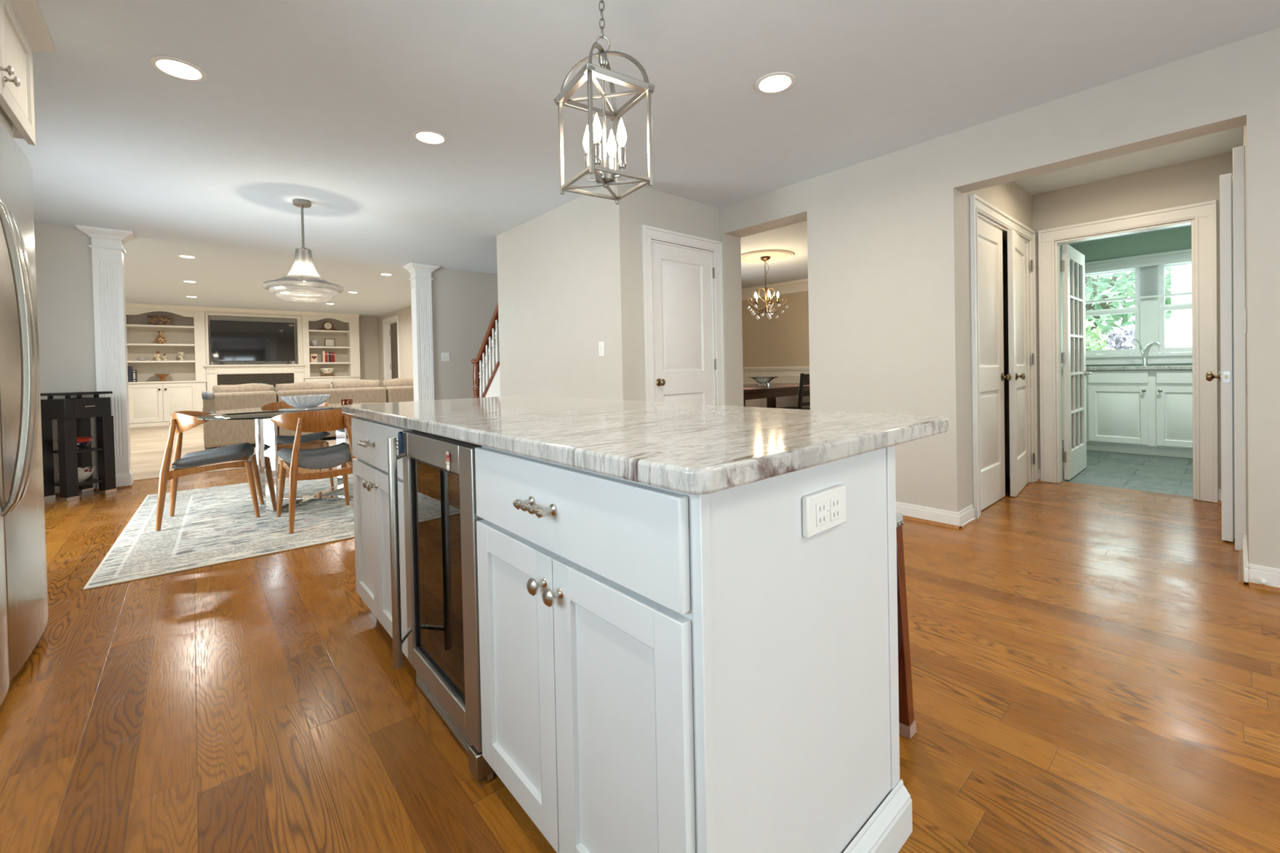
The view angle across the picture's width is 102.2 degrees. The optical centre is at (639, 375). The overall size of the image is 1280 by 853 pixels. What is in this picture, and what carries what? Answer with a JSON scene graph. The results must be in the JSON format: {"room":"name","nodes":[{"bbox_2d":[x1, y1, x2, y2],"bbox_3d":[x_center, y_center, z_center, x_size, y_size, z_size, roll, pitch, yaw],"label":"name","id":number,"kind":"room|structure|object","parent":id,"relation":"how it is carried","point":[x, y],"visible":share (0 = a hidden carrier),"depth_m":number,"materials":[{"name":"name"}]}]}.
{"room":"kitchen","nodes":[
{"label":"kitchen","id":0,"kind":"room"},
{"bbox_2d":[129,423,349,480],"bbox_3d":[-6.744,1.090,9.422,6.100,0.106,8.420,-2,1,-41],"label":"floor","id":1,"kind":"structure","parent":0,"point":[148,444],"depth_m":7.72,"materials":[{"name":"beige wood"}]},
{"bbox_2d":[125,302,206,427],"bbox_3d":[-10.391,-0.220,11.308,1.365,2.611,0.460,-2,1,-41],"label":"bookcase","id":2,"kind":"object","parent":1,"relation":"on","point":[153,403],"visible":0.77,"depth_m":11.30,"materials":[{"name":"beige paint"}]},
{"bbox_2d":[147,315,172,325],"bbox_3d":[-10.450,-1.198,11.248,0.381,0.214,0.126,-2,1,-41],"label":"box","id":3,"kind":"object","parent":2,"relation":"on","point":[152,319],"visible":0.91,"depth_m":11.20,"materials":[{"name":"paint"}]},
{"bbox_2d":[155,331,166,343],"bbox_3d":[-10.440,-0.829,11.255,0.176,0.276,0.176,-2,1,-41],"label":"vase","id":4,"kind":"object","parent":2,"relation":"on","point":[160,339],"visible":1,"depth_m":11.21,"materials":[{"name":"ceramic"}]},
{"bbox_2d":[128,380,206,383],"bbox_3d":[-10.400,0.141,11.332,1.365,0.035,0.410,-2,1,-41],"label":"countertop","id":5,"kind":"structure","parent":2,"relation":"on","point":[151,382],"depth_m":11.20,"materials":[{"name":"beige paint"}]},
{"bbox_2d":[203,306,305,391],"bbox_3d":[-9.177,-0.259,12.357,1.935,2.612,0.465,-2,1,-41],"label":"fireplace","id":6,"kind":"object","parent":1,"relation":"on","point":[273,373],"visible":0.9,"depth_m":12.27,"materials":[{"name":"beige paint"}]},
{"bbox_2d":[209,320,294,364],"bbox_3d":[-9.169,-0.774,12.287,1.598,1.023,0.234,-2,1,-41],"label":"television","id":7,"kind":"object","parent":6,"relation":"on","point":[230,340],"visible":0.94,"depth_m":12.24,"materials":[{"name":"black"}]},
{"bbox_2d":[203,364,305,367],"bbox_3d":[-9.150,-0.235,12.327,1.935,0.054,0.385,-2,1,-41],"label":"mantel shelf","id":8,"kind":"object","parent":6,"relation":"attached to","point":[206,365],"depth_m":12.25,"materials":[{"name":"beige paint"}]},
{"bbox_2d":[202,377,413,448],"bbox_3d":[-5.015,0.539,8.633,3.495,0.947,1.020,-2,1,-41],"label":"sectional sofa","id":9,"kind":"object","parent":1,"relation":"on","point":[216,433],"visible":0.54,"depth_m":7.68,"materials":[{"name":"beige fabric"}]},
{"bbox_2d":[201,391,213,399],"bbox_3d":[-6.037,0.272,7.219,0.131,0.115,0.276,-2,1,-41],"label":"throw blanket","id":10,"kind":"object","parent":9,"relation":"on","point":[206,395],"visible":1,"depth_m":7.13,"materials":[{"name":"grey fabric"}]},
{"bbox_2d":[212,383,274,392],"bbox_3d":[-5.873,0.273,7.666,0.735,0.312,0.210,-2,1,-41],"label":"cushion","id":11,"kind":"object","parent":9,"relation":"on","point":[245,387],"depth_m":7.60,"materials":[{"name":"beige fabric"}]},
{"bbox_2d":[275,382,331,392],"bbox_3d":[-5.307,0.254,8.157,0.745,0.313,0.210,-2,1,-41],"label":"cushion","id":12,"kind":"object","parent":9,"relation":"on","point":[300,385],"depth_m":8.08,"materials":[{"name":"beige fabric"}]},
{"bbox_2d":[331,379,381,388],"bbox_3d":[-4.738,0.226,8.649,0.740,0.333,0.210,-2,1,-41],"label":"cushion","id":13,"kind":"object","parent":9,"relation":"on","point":[348,384],"depth_m":8.56,"materials":[{"name":"beige fabric"}]},
{"bbox_2d":[382,377,413,387],"bbox_3d":[-4.130,0.206,9.177,0.830,0.332,0.210,-2,1,-41],"label":"cushion","id":14,"kind":"object","parent":9,"relation":"on","point":[398,381],"depth_m":9.00,"materials":[{"name":"beige fabric"}]},
{"bbox_2d":[302,311,360,387],"bbox_3d":[-7.995,-0.298,13.386,1.270,2.611,0.460,-2,1,-41],"label":"bookcase","id":15,"kind":"object","parent":1,"relation":"on","point":[346,348],"visible":0.51,"depth_m":13.46,"materials":[{"name":"beige paint"}]},
{"bbox_2d":[320,368,335,376],"bbox_3d":[-8.052,-0.088,13.322,0.327,0.210,0.327,-2,1,-41],"label":"bowl","id":16,"kind":"object","parent":15,"relation":"on","point":[326,371],"visible":0.99,"depth_m":13.23,"materials":[{"name":"white ceramic"}]},
{"bbox_2d":[316,321,339,330],"bbox_3d":[-8.054,-1.280,13.318,0.520,0.232,0.110,-2,1,-41],"label":"mantel clock","id":17,"kind":"object","parent":15,"relation":"on","point":[328,326],"visible":0.96,"depth_m":13.28,"materials":[{"name":"brown wood"}]},
{"bbox_2d":[324,338,334,346],"bbox_3d":[-8.023,-0.856,13.363,0.225,0.210,0.018,-2,1,-41],"label":"picture frame","id":18,"kind":"object","parent":15,"relation":"on","point":[328,342],"visible":1,"depth_m":13.37,"materials":[{"name":"brown wood"}]},
{"bbox_2d":[303,375,360,377],"bbox_3d":[-8.004,0.033,13.409,1.270,0.035,0.410,-2,1,-41],"label":"countertop","id":19,"kind":"structure","parent":15,"relation":"on","point":[348,375],"depth_m":13.22,"materials":[{"name":"beige paint"}]},
{"bbox_2d":[137,307,378,383],"bbox_3d":[-9.464,-0.252,12.509,6.100,2.620,0.100,-2,1,-41],"label":"wall","id":20,"kind":"structure","parent":0,"point":[368,326],"depth_m":14.19,"materials":[{"name":"paint"}]},
{"bbox_2d":[34,222,499,489],"bbox_3d":[-3.722,-0.196,6.164,5.160,2.440,0.210,-2,1,-41],"label":"wall","id":21,"kind":"structure","parent":0,"point":[464,303],"depth_m":4.79,"materials":[{"name":"paint"}]},
{"bbox_2d":[123,238,411,316],"bbox_3d":[-6.342,-1.640,9.696,7.200,0.100,8.550,-2,1,-41],"label":"ceiling","id":22,"kind":"structure","parent":0,"point":[154,273],"depth_m":8.50,"materials":[{"name":"paint"}]},
{"bbox_2d":[390,322,398,378],"bbox_3d":[-5.747,-0.295,13.680,1.150,2.720,3.200,-2,1,-41],"label":"wall","id":23,"kind":"structure","parent":0,"point":[393,334],"depth_m":14.63,"materials":[{"name":"paint"}]},
{"bbox_2d":[377,306,413,386],"bbox_3d":[-4.462,-0.339,11.221,0.126,2.620,8.400,-2,1,-41],"label":"wall","id":24,"kind":"structure","parent":0,"point":[405,314],"depth_m":12.66,"materials":[{"name":"paint"}]},
{"bbox_2d":[382,315,400,380],"bbox_3d":[-6.379,-0.265,13.416,0.157,2.488,1.350,-2,1,-41],"label":"trim","id":25,"kind":"structure","parent":24,"relation":"attached to","point":[386,328],"depth_m":13.80,"materials":[{"name":"paint"}]},
{"bbox_2d":[496,179,633,400],"bbox_3d":[-0.763,-0.237,4.657,0.102,2.440,2.035,-2,1,-41],"label":"wall","id":26,"kind":"structure","parent":0,"point":[564,273],"depth_m":4.38,"materials":[{"name":"paint"}]},
{"bbox_2d":[598,341,604,356],"bbox_3d":[-0.303,-0.208,4.038,0.014,0.116,0.070,-2,1,-41],"label":"light switch","id":27,"kind":"object","parent":26,"relation":"attached to","point":[601,344],"visible":1,"depth_m":4.03,"materials":[{"name":"white plastic"}]},
{"bbox_2d":[0,458,1279,852],"bbox_3d":[0.100,1.038,2.947,7.160,0.100,10.330,-2,1,-41],"label":"floor","id":28,"kind":"structure","parent":0,"point":[1093,670],"depth_m":1.58,"materials":[{"name":"brown wood"}]},
{"bbox_2d":[0,124,48,706],"bbox_3d":[-2.413,0.106,1.544,0.841,1.903,0.975,-2,1,-41],"label":"refrigerator","id":29,"kind":"object","parent":28,"relation":"on","point":[24,600],"visible":1,"depth_m":1.75,"materials":[{"name":"grey metal"}]},
{"bbox_2d":[40,391,116,502],"bbox_3d":[-4.998,0.609,4.575,0.359,0.924,0.354,-1,1,11],"label":"side table","id":30,"kind":"object","parent":28,"relation":"on","point":[73,415],"visible":0.94,"depth_m":4.48,"materials":[{"name":"black paint"}]},
{"bbox_2d":[56,436,93,449],"bbox_3d":[-5.000,0.603,4.576,0.225,0.097,0.225,-2,1,-41],"label":"bowl","id":31,"kind":"object","parent":30,"relation":"on","point":[82,442],"visible":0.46,"depth_m":4.57,"materials":[{"name":"ceramic"}]},
{"bbox_2d":[56,466,96,481],"bbox_3d":[-4.995,0.883,4.580,0.241,0.107,0.241,-2,1,-41],"label":"bowl","id":32,"kind":"object","parent":30,"relation":"on","point":[84,473],"visible":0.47,"depth_m":4.58,"materials":[{"name":"white ceramic"}]},
{"bbox_2d":[52,447,102,453],"bbox_3d":[-4.999,0.662,4.577,0.320,0.020,0.210,-1,1,11],"label":"shelf","id":33,"kind":"object","parent":30,"relation":"attached to","point":[100,450],"depth_m":4.55,"materials":[{"name":"black paint"}]},
{"bbox_2d":[53,479,103,486],"bbox_3d":[-4.993,0.947,4.580,0.320,0.020,0.210,-1,1,11],"label":"shelf","id":34,"kind":"object","parent":30,"relation":"attached to","point":[86,482],"depth_m":4.54,"materials":[{"name":"black paint"}]},
{"bbox_2d":[75,224,135,490],"bbox_3d":[-5.029,-0.151,4.915,0.367,2.438,0.285,-2,1,-41],"label":"column","id":35,"kind":"structure","parent":28,"relation":"on","point":[108,251],"depth_m":4.89,"materials":[{"name":"paint"}]},
{"bbox_2d":[82,473,354,590],"bbox_3d":[-2.670,1.023,4.222,2.200,0.009,2.580,-2,1,-39],"label":"rug","id":36,"kind":"object","parent":28,"relation":"on","point":[215,525],"visible":0.51,"depth_m":3.42,"materials":[{"name":"grey fabric"}]},
{"bbox_2d":[155,410,264,530],"bbox_3d":[-3.125,0.642,3.781,0.564,0.781,0.562,-2,1,-33],"label":"dining chair","id":37,"kind":"object","parent":36,"relation":"on","point":[182,421],"visible":0.98,"depth_m":3.65,"materials":[{"name":"brown wood"}]},
{"bbox_2d":[190,402,384,514],"bbox_3d":[-2.715,0.646,4.247,1.550,0.744,1.550,-2,1,-41],"label":"dining table","id":38,"kind":"object","parent":36,"relation":"on","point":[265,429],"visible":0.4,"depth_m":3.94,"materials":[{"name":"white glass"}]},
{"bbox_2d":[278,406,333,411],"bbox_3d":[-2.728,0.269,4.225,0.380,0.009,0.380,-2,1,-41],"label":"serving plate","id":39,"kind":"object","parent":38,"relation":"on","point":[317,407],"visible":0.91,"depth_m":4.14,"materials":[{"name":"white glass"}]},
{"bbox_2d":[280,394,330,408],"bbox_3d":[-2.729,0.213,4.224,0.348,0.100,0.348,-2,1,-41],"label":"serving bowl","id":40,"kind":"object","parent":39,"relation":"on","point":[296,401],"visible":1,"depth_m":4.13,"materials":[{"name":"white ceramic"}]},
{"bbox_2d":[261,401,333,487],"bbox_3d":[-3.153,0.629,4.759,0.562,0.781,0.564,-2,1,-41],"label":"dining chair","id":41,"kind":"object","parent":36,"relation":"on","point":[311,441],"visible":0.43,"depth_m":4.67,"materials":[{"name":"brown wood"}]},
{"bbox_2d":[270,408,356,533],"bbox_3d":[-2.281,0.626,3.680,0.562,0.781,0.564,-2,1,-41],"label":"dining chair","id":42,"kind":"object","parent":36,"relation":"on","point":[324,420],"visible":0.87,"depth_m":3.53,"materials":[{"name":"brown wood"}]},
{"bbox_2d":[351,416,412,658],"bbox_3d":[-0.791,0.589,2.159,0.652,0.858,0.727,-2,1,-41],"label":"base cabinet","id":43,"kind":"object","parent":28,"relation":"on","point":[369,437],"visible":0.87,"depth_m":1.97,"materials":[{"name":"paint"}]},
{"bbox_2d":[341,395,948,494],"bbox_3d":[-0.282,0.133,1.777,0.912,0.035,2.144,-2,1,-41],"label":"countertop","id":44,"kind":"structure","parent":43,"relation":"on","point":[687,448],"depth_m":1.09,"materials":[{"name":"stone"}]},
{"bbox_2d":[403,262,439,401],"bbox_3d":[-2.845,-0.222,6.808,0.370,2.438,0.285,-2,1,-41],"label":"column","id":45,"kind":"structure","parent":28,"relation":"on","point":[420,278],"depth_m":6.76,"materials":[{"name":"paint"}]},
{"bbox_2d":[386,429,493,781],"bbox_3d":[-0.393,0.589,1.648,0.664,0.855,0.556,-2,1,-41],"label":"wine cooler","id":46,"kind":"object","parent":28,"relation":"on","point":[441,517],"visible":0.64,"depth_m":1.48,"materials":[{"name":"silver metal"}]},
{"bbox_2d":[396,431,404,454],"bbox_3d":[-0.778,0.220,1.673,0.013,0.080,0.042,-2,1,-41],"label":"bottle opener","id":47,"kind":"object","parent":46,"relation":"attached to","point":[400,445],"visible":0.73,"depth_m":1.66,"materials":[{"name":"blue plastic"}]},
{"bbox_2d":[416,671,493,781],"bbox_3d":[-0.557,0.979,1.505,0.018,0.078,0.548,-2,1,-41],"label":"grille","id":48,"kind":"object","parent":46,"relation":"attached to","point":[486,771],"depth_m":1.46,"materials":[{"name":"silver metal"}]},
{"bbox_2d":[471,302,500,398],"bbox_3d":[-1.051,-0.126,5.770,1.143,2.200,2.444,-2,1,-41],"label":"staircase","id":49,"kind":"structure","parent":28,"relation":"on","point":[491,379],"depth_m":5.65,"materials":[{"name":"paint"}]},
{"bbox_2d":[475,445,883,852],"bbox_3d":[0.051,0.584,1.189,0.652,0.858,0.710,-2,1,-41],"label":"base cabinet","id":50,"kind":"object","parent":28,"relation":"on","point":[585,577],"visible":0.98,"depth_m":0.92,"materials":[{"name":"paint"}]},
{"bbox_2d":[691,445,912,852],"bbox_3d":[0.336,0.581,0.937,0.638,0.858,0.042,-2,1,-41],"label":"island end panel","id":51,"kind":"object","parent":28,"relation":"on","point":[796,636],"visible":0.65,"depth_m":0.89,"materials":[{"name":"paint"}]},
{"bbox_2d":[802,484,846,537],"bbox_3d":[0.337,0.244,0.937,0.136,0.071,0.014,-2,1,-41],"label":"power outlet","id":52,"kind":"object","parent":51,"relation":"attached to","point":[824,510],"visible":1,"depth_m":0.92,"materials":[{"name":"white plastic"}]},
{"bbox_2d":[816,500,826,526],"bbox_3d":[0.322,0.244,0.917,0.034,0.041,0.002,-2,1,-41],"label":"socket","id":53,"kind":"object","parent":52,"relation":"attached to","point":[821,505],"depth_m":0.92,"materials":[{"name":"grey plastic"}]},
{"bbox_2d":[830,495,840,520],"bbox_3d":[0.359,0.243,0.948,0.034,0.041,0.002,-2,1,-41],"label":"socket","id":54,"kind":"object","parent":52,"relation":"attached to","point":[835,500],"depth_m":0.95,"materials":[{"name":"grey plastic"}]},
{"bbox_2d":[896,512,916,738],"bbox_3d":[0.503,0.679,1.491,0.323,0.641,0.428,-2,1,-41],"label":"bar stool","id":55,"kind":"object","parent":28,"relation":"on","point":[907,723],"visible":0.05,"depth_m":1.41,"materials":[{"name":"brown wood"}]},
{"bbox_2d":[13,0,1279,288],"bbox_3d":[1.162,-1.536,3.794,10.000,0.100,10.200,-2,1,-41],"label":"ceiling","id":56,"kind":"structure","parent":0,"point":[322,103],"depth_m":2.68,"materials":[{"name":"paint"}]},
{"bbox_2d":[149,56,207,81],"bbox_3d":[-2.100,-1.396,2.355,0.196,0.006,0.196,-2,1,-41],"label":"recessed light","id":57,"kind":"object","parent":56,"relation":"in","point":[179,68],"visible":1,"depth_m":2.35,"materials":[{"name":"paint"}]},
{"bbox_2d":[261,199,344,302],"bbox_3d":[-2.724,-1.012,4.181,0.567,0.793,0.567,-2,1,-44],"label":"glass pendant","id":58,"kind":"object","parent":56,"relation":"hanging from","point":[297,279],"visible":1,"depth_m":4.13,"materials":[{"name":"clear glass"}]},
{"bbox_2d":[412,129,447,144],"bbox_3d":[-1.254,-1.423,3.088,0.196,0.006,0.196,-2,1,-41],"label":"recessed light","id":59,"kind":"object","parent":56,"relation":"in","point":[426,136],"visible":1,"depth_m":3.08,"materials":[{"name":"paint"}]},
{"bbox_2d":[553,0,655,204],"bbox_3d":[-0.114,-0.997,1.572,0.229,0.860,0.229,-2,1,-33],"label":"lantern pendant","id":60,"kind":"object","parent":56,"relation":"hanging from","point":[605,177],"visible":1,"depth_m":1.56,"materials":[{"name":"silver metal"}]},
{"bbox_2d":[582,113,626,187],"bbox_3d":[-0.107,-0.674,1.576,0.128,0.202,0.127,-2,1,-41],"label":"bulbs","id":61,"kind":"object","parent":60,"relation":"on","point":[605,180],"depth_m":1.56,"materials":[{"name":"white glass"}]},
{"bbox_2d":[741,249,794,263],"bbox_3d":[1.598,-1.520,6.620,0.723,0.024,0.723,-1,1,-8],"label":"ceiling medallion","id":62,"kind":"object","parent":56,"relation":"attached to","point":[753,257],"visible":0.94,"depth_m":6.54,"materials":[{"name":"beige paint"}]},
{"bbox_2d":[746,256,788,319],"bbox_3d":[1.619,-1.120,6.617,0.520,0.779,0.496,-1,1,35],"label":"chandelier","id":63,"kind":"object","parent":62,"relation":"hanging from","point":[769,299],"visible":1,"depth_m":6.56,"materials":[{"name":"brown metal"}]},
{"bbox_2d":[755,71,795,93],"bbox_3d":[0.673,-1.456,2.575,0.196,0.006,0.196,-2,1,-41],"label":"recessed light","id":64,"kind":"object","parent":56,"relation":"in","point":[777,82],"visible":1,"depth_m":2.57,"materials":[{"name":"paint"}]},
{"bbox_2d":[629,183,719,401],"bbox_3d":[0.299,-0.254,4.303,1.040,2.440,0.110,-2,1,-41],"label":"wall","id":65,"kind":"structure","parent":0,"point":[648,206],"depth_m":4.02,"materials":[{"name":"paint"}]},
{"bbox_2d":[640,224,724,405],"bbox_3d":[0.353,-0.104,4.331,0.929,2.133,0.137,-2,1,-41],"label":"trim","id":66,"kind":"structure","parent":65,"relation":"attached to","point":[648,233],"depth_m":4.25,"materials":[{"name":"paint"}]},
{"bbox_2d":[651,242,716,404],"bbox_3d":[0.390,-0.056,4.310,0.752,2.024,0.094,-2,1,-41],"label":"door","id":67,"kind":"structure","parent":65,"relation":"in","point":[682,286],"depth_m":4.30,"materials":[{"name":"paint"}]},
{"bbox_2d":[742,291,809,367],"bbox_3d":[3.060,-0.365,8.246,0.100,2.440,4.550,-2,1,-41],"label":"wall","id":68,"kind":"structure","parent":0,"point":[783,340],"depth_m":8.93,"materials":[{"name":"paint"}]},
{"bbox_2d":[741,278,808,300],"bbox_3d":[2.964,-1.484,8.168,0.089,0.194,4.350,-2,1,-41],"label":"trim","id":69,"kind":"structure","parent":68,"relation":"attached to","point":[802,285],"depth_m":8.84,"materials":[{"name":"beige paint"}]},
{"bbox_2d":[742,366,809,408],"bbox_3d":[3.020,0.348,8.208,0.041,1.013,4.350,-2,1,-41],"label":"trim","id":70,"kind":"structure","parent":68,"relation":"attached to","point":[786,374],"depth_m":8.93,"materials":[{"name":"beige paint"}]},
{"bbox_2d":[966,181,1031,504],"bbox_3d":[2.712,-0.299,3.931,1.640,2.440,0.114,-2,1,-41],"label":"wall","id":71,"kind":"structure","parent":0,"point":[1009,197],"depth_m":3.75,"materials":[{"name":"paint"}]},
{"bbox_2d":[957,504,977,528],"bbox_3d":[2.083,0.894,3.285,0.264,0.098,0.031,-2,1,-41],"label":"baseboard","id":72,"kind":"object","parent":71,"relation":"attached to","point":[967,517],"visible":1,"depth_m":3.28,"materials":[{"name":"paint"}]},
{"bbox_2d":[977,217,1011,510],"bbox_3d":[2.496,-0.083,3.669,0.696,2.012,0.092,-2,1,-41],"label":"door","id":73,"kind":"structure","parent":71,"relation":"in","point":[990,282],"depth_m":3.71,"materials":[{"name":"paint"}]},
{"bbox_2d":[969,193,1037,518],"bbox_3d":[2.735,-0.142,3.929,1.562,2.120,0.137,-2,1,-41],"label":"trim","id":74,"kind":"structure","parent":71,"relation":"attached to","point":[977,204],"depth_m":3.67,"materials":[{"name":"paint"}]},
{"bbox_2d":[1007,228,1035,497],"bbox_3d":[3.051,-0.101,4.112,0.092,2.012,0.684,0,1,44],"label":"door","id":75,"kind":"structure","parent":71,"relation":"in","point":[1016,246],"depth_m":4.01,"materials":[{"name":"paint"}]},
{"bbox_2d":[719,27,1279,568],"bbox_3d":[1.473,-0.274,3.925,0.240,2.440,10.000,-2,1,-41],"label":"wall","id":76,"kind":"structure","parent":0,"point":[887,233],"depth_m":3.25,"materials":[{"name":"paint"}]},
{"bbox_2d":[895,501,959,529],"bbox_3d":[1.638,0.899,3.572,0.031,0.098,1.016,-2,1,-41],"label":"baseboard","id":77,"kind":"structure","parent":76,"relation":"attached to","point":[946,518],"depth_m":3.32,"materials":[{"name":"paint"}]},
{"bbox_2d":[1248,564,1279,592],"bbox_3d":[3.666,0.889,1.232,0.031,0.098,2.865,-2,1,-41],"label":"baseboard","id":78,"kind":"structure","parent":76,"relation":"attached to","point":[1256,572],"depth_m":2.28,"materials":[{"name":"paint"}]},
{"bbox_2d":[1060,244,1062,367],"bbox_3d":[4.279,-0.354,5.564,2.630,2.440,0.100,-2,1,-41],"label":"wall","id":79,"kind":"structure","parent":0,"point":[1061,294],"depth_m":6.12,"materials":[{"name":"paint"}]},
{"bbox_2d":[1002,151,1232,488],"bbox_3d":[3.843,-0.323,3.969,0.120,2.440,2.760,-2,1,-41],"label":"wall","id":80,"kind":"structure","parent":0,"point":[1197,180],"depth_m":3.98,"materials":[{"name":"paint"}]},
{"bbox_2d":[1060,244,1092,479],"bbox_3d":[3.908,-0.123,4.611,0.801,2.000,0.094,-2,1,-40],"label":"door","id":81,"kind":"structure","parent":80,"relation":"in","point":[1073,262],"depth_m":4.56,"materials":[{"name":"paint"}]},
{"bbox_2d":[1038,200,1217,502],"bbox_3d":[3.766,-0.166,4.043,0.148,2.123,1.005,-2,1,-41],"label":"trim","id":82,"kind":"structure","parent":80,"relation":"attached to","point":[1203,227],"depth_m":3.75,"materials":[{"name":"paint"}]},
{"bbox_2d":[1062,448,1193,497],"bbox_3d":[5.058,0.911,4.744,2.690,0.100,2.350,-2,1,-41],"label":"floor tile","id":83,"kind":"structure","parent":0,"point":[1146,473],"depth_m":4.66,"materials":[{"name":"tile"}]},
{"bbox_2d":[1061,369,1192,458],"bbox_3d":[5.690,0.386,5.457,0.636,0.904,1.895,-2,1,-41],"label":"base cabinet","id":84,"kind":"object","parent":83,"relation":"on","point":[1131,411],"visible":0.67,"depth_m":5.48,"materials":[{"name":"paint"}]},
{"bbox_2d":[1061,364,1192,370],"bbox_3d":[5.704,-0.088,5.439,0.625,0.038,1.947,-2,1,-41],"label":"countertop","id":85,"kind":"structure","parent":84,"relation":"on","point":[1179,366],"depth_m":5.49,"materials":[{"name":"stone"}]},
{"bbox_2d":[1133,339,1159,365],"bbox_3d":[5.571,-0.257,5.641,0.112,0.299,0.266,-1,1,-1],"label":"faucet","id":86,"kind":"object","parent":85,"relation":"on","point":[1144,353],"visible":0.87,"depth_m":5.70,"materials":[{"name":"silver metal"}]},
{"bbox_2d":[1069,226,1192,366],"bbox_3d":[6.028,-0.391,5.591,0.151,2.440,2.350,-2,1,-41],"label":"wall","id":87,"kind":"structure","parent":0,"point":[1178,239],"depth_m":5.85,"materials":[{"name":"paint"}]},
{"bbox_2d":[1084,267,1140,354],"bbox_3d":[5.561,-0.758,6.138,0.063,1.000,0.555,-2,1,-41],"label":"window","id":88,"kind":"structure","parent":87,"relation":"attached to","point":[1135,309],"depth_m":6.00,"materials":[{"name":"paint"}]},
{"bbox_2d":[1084,257,1191,303],"bbox_3d":[5.717,-1.067,5.808,0.047,0.390,1.300,-2,1,-41],"label":"window blind","id":89,"kind":"object","parent":87,"relation":"attached to","point":[1188,260],"visible":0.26,"depth_m":5.85,"materials":[{"name":"fabric"}]},
{"bbox_2d":[1158,262,1191,352],"bbox_3d":[6.023,-0.761,5.605,0.063,1.000,0.555,-2,1,-41],"label":"window","id":90,"kind":"structure","parent":87,"relation":"attached to","point":[1162,307],"depth_m":5.77,"materials":[{"name":"paint"}]},
{"bbox_2d":[1242,125,1248,547],"bbox_3d":[3.549,-0.304,2.966,1.639,2.440,0.100,-2,1,-41],"label":"wall","id":91,"kind":"structure","parent":0,"point":[1244,126],"depth_m":2.60,"materials":[{"name":"paint"}]},
{"bbox_2d":[1205,173,1235,542],"bbox_3d":[3.511,-0.105,3.102,0.785,2.020,0.104,-2,1,-38],"label":"door","id":92,"kind":"structure","parent":91,"relation":"in","point":[1226,375],"depth_m":2.84,"materials":[{"name":"paint"}]},
{"bbox_2d":[1232,145,1246,551],"bbox_3d":[3.538,-0.148,3.049,1.035,2.123,0.042,-2,1,-41],"label":"trim","id":93,"kind":"structure","parent":91,"relation":"attached to","point":[1238,153],"depth_m":2.71,"materials":[{"name":"paint"}]},
{"bbox_2d":[1238,534,1248,584],"bbox_3d":[2.940,0.886,2.518,0.584,0.098,0.031,-2,1,-41],"label":"baseboard","id":94,"kind":"object","parent":91,"relation":"attached to","point":[1243,562],"visible":1,"depth_m":2.44,"materials":[{"name":"paint"}]},
{"bbox_3d":[2.282,0.931,7.565,2.190,0.100,4.550,-2,1,-41],"label":"floor","id":95,"kind":"structure","parent":0,"visible":0},
{"bbox_2d":[743,382,809,408],"bbox_3d":[1.718,0.522,7.535,2.440,0.739,1.260,-2,1,-41],"label":"wooden table","id":96,"kind":"object","parent":95,"relation":"on","point":[770,392],"visible":0.23,"depth_m":6.94,"materials":[{"name":"brown wood"}]},
{"bbox_2d":[747,376,779,386],"bbox_3d":[1.843,0.082,7.711,0.470,0.130,0.470,-2,1,-41],"label":"glass bowl","id":97,"kind":"object","parent":96,"relation":"on","point":[762,380],"visible":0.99,"depth_m":7.62,"materials":[{"name":"white"}]},
{"bbox_2d":[778,373,809,409],"bbox_3d":[2.026,0.432,6.734,0.450,0.932,0.505,-2,1,-41],"label":"chair","id":98,"kind":"object","parent":95,"relation":"on","point":[804,378],"visible":0.3,"depth_m":6.47,"materials":[{"name":"black paint"}]},
{"bbox_3d":[-2.296,-0.151,0.657,0.100,2.440,10.000,-2,1,-41],"label":"wall","id":99,"kind":"structure","parent":0,"visible":0},
{"bbox_2d":[0,0,56,145],"bbox_3d":[-2.445,-1.124,1.518,0.840,0.508,1.130,-2,1,-41],"label":"upper cabinet","id":100,"kind":"object","parent":99,"relation":"attached to","point":[24,33],"visible":0.98,"depth_m":1.96,"materials":[{"name":"paint"}]},
{"label":"outside","id":101,"kind":"structure","parent":0,"visible":0},
{"bbox_3d":[11.255,0.881,10.415,13.400,0.050,19.000,-2,1,-41],"label":"lawn","id":102,"kind":"structure","parent":101,"visible":0},
{"bbox_2d":[1085,317,1111,355],"bbox_3d":[7.000,-0.082,8.708,1.664,2.107,1.503,-2,1,-41],"label":"shrub","id":103,"kind":"object","parent":102,"relation":"on","point":[1095,332],"visible":0.04,"depth_m":8.27,"materials":[{"name":"green plant"}]},
{"bbox_2d":[1084,266,1171,350],"bbox_3d":[10.918,-1.959,12.521,5.299,5.595,5.498,-2,1,-41],"label":"tree","id":104,"kind":"object","parent":102,"relation":"on","point":[1109,319],"visible":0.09,"depth_m":11.69,"materials":[{"name":"green plant"}]},
{"bbox_2d":[1090,324,1169,355],"bbox_3d":[8.478,0.026,8.996,0.879,1.823,1.139,-2,1,-41],"label":"shrub","id":105,"kind":"object","parent":102,"relation":"on","point":[1115,336],"visible":0.12,"depth_m":8.96,"materials":[{"name":"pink plant"}]},
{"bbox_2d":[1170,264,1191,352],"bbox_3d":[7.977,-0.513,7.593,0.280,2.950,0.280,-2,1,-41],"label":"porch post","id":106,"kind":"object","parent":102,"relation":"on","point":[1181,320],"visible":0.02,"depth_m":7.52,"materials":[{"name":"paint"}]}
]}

